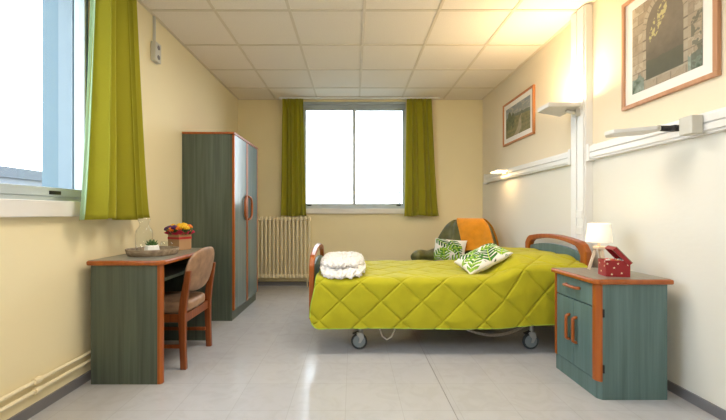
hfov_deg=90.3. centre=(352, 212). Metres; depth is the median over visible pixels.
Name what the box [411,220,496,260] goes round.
armchair
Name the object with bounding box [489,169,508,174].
light
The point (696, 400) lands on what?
baseboard
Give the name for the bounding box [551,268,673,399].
nightstand
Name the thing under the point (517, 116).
print
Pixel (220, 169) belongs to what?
wardrobe
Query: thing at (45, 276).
wall
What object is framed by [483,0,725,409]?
wall
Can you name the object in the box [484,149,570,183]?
trim
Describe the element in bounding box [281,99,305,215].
curtain
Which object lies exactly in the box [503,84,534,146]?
framed picture
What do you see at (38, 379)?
pipe
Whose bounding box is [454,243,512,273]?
cushion
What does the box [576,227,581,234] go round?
switch plate
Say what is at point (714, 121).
trim
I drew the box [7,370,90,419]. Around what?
baseboard
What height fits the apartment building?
13.500 m
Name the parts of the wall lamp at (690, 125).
arm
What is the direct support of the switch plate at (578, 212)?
attached to the duct
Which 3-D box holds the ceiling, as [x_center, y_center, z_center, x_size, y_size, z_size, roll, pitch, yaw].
[0.030,-1.690,1.840,4.060,0.120,7.280,0,0,0]
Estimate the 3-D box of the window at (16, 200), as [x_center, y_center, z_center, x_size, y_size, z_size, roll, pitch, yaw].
[-1.692,-0.790,1.250,0.175,1.620,2.400,0,0,0]
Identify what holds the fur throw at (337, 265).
on the bedspread at (518, 290)
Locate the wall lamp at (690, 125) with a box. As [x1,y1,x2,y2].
[604,115,702,137]
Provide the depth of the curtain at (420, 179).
5.05 m
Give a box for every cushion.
[434,238,466,260]
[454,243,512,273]
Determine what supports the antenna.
on the building
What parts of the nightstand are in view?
door, handle, handle, drawer, handle, door, corner post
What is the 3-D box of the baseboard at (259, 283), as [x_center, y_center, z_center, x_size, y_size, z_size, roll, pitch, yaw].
[0.105,1.012,5.174,3.486,0.055,0.012,0,0,0]
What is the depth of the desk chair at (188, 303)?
2.50 m
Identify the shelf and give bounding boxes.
[164,264,186,280]
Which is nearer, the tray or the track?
the tray
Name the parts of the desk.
panel, corner post, panel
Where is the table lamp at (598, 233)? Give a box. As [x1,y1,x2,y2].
[585,223,612,269]
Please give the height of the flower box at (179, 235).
0.211 m
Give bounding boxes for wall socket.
[151,16,160,63]
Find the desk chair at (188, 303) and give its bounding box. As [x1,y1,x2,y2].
[164,247,215,369]
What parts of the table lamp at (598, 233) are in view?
leg, lamp shade, leg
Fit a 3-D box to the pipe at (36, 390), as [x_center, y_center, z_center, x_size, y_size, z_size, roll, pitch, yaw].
[-1.632,0.913,0.897,0.042,0.032,4.995,0,0,0]
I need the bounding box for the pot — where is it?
[144,245,159,249]
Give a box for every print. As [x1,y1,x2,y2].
[506,95,529,138]
[632,0,702,94]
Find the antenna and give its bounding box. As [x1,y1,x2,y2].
[392,183,401,203]
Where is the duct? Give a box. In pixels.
[571,4,592,267]
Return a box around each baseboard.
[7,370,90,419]
[258,282,308,285]
[553,325,725,419]
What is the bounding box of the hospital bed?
[309,234,591,348]
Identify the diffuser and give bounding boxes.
[491,170,507,172]
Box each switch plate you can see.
[576,210,581,217]
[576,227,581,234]
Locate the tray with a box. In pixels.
[125,246,178,256]
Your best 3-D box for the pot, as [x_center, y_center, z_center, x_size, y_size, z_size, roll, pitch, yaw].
[-1.345,0.245,2.415,0.090,0.062,0.090,0,0,23]
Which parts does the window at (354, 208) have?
sash, sill, sash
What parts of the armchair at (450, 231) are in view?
armrest, backrest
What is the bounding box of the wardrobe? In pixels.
[182,132,257,320]
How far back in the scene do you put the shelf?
2.62 m
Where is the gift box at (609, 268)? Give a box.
[598,245,632,276]
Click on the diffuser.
(493, 171)
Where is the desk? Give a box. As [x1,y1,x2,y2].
[86,248,205,383]
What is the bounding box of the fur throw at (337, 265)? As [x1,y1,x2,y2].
[319,251,365,278]
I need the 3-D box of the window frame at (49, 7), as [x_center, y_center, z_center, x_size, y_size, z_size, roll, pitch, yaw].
[-1.905,-0.830,1.240,0.230,1.540,2.180,0,0,0]
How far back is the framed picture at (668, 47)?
2.13 m
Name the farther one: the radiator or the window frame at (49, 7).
the radiator
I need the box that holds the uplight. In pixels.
[537,102,580,116]
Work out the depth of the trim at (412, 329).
2.25 m
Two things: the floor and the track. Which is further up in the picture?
the track
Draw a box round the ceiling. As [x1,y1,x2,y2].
[141,0,592,98]
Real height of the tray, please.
0.044 m
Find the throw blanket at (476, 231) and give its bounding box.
[457,218,498,250]
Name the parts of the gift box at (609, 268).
lid, lid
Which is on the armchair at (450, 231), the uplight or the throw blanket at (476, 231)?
the throw blanket at (476, 231)
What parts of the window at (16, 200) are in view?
sill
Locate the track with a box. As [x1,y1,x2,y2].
[279,97,439,98]
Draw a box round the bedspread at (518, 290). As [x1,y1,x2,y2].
[309,247,587,329]
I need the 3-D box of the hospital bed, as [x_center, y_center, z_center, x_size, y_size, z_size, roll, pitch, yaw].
[0.730,0.613,3.180,2.120,0.855,0.960,0,0,0]
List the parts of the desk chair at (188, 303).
seat, leg, backrest, leg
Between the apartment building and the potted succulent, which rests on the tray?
the potted succulent
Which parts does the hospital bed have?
footboard, footboard panel, headboard panel, headboard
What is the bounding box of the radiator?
[258,217,310,286]
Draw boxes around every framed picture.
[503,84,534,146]
[621,0,720,110]
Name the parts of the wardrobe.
panel, door, handle, handle, door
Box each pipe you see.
[0,350,90,401]
[0,358,90,412]
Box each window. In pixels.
[0,0,87,216]
[303,102,405,213]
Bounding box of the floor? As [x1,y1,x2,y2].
[28,286,719,419]
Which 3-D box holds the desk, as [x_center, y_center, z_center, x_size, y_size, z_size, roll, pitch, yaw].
[-1.374,0.664,2.580,0.462,0.752,0.824,0,0,0]
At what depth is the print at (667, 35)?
2.14 m
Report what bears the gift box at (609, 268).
on the nightstand
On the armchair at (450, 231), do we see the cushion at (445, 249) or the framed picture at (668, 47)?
the cushion at (445, 249)
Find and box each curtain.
[79,0,149,219]
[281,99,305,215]
[404,98,438,215]
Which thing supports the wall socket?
attached to the wall at (45, 276)
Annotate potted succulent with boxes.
[144,240,159,249]
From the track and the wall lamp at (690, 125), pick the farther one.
the track
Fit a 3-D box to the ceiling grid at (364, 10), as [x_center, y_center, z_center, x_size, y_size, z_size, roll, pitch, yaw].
[0.105,-1.627,1.790,3.510,0.008,6.780,0,0,0]
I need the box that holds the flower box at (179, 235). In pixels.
[164,223,194,249]
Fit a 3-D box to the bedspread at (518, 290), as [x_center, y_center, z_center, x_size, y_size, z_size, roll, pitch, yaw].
[0.709,0.583,3.156,2.056,0.528,1.091,0,0,0]
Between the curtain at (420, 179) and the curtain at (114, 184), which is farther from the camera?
the curtain at (420, 179)
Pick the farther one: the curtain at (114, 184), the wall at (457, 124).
the wall at (457, 124)
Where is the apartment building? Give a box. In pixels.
[0,166,41,186]
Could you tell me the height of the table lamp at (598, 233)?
0.302 m
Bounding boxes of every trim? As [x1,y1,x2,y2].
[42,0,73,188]
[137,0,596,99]
[412,329,457,418]
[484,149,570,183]
[586,107,725,160]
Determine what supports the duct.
attached to the wall at (664, 205)
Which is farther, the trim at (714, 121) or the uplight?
the uplight
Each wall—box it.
[0,0,237,419]
[238,100,482,281]
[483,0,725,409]

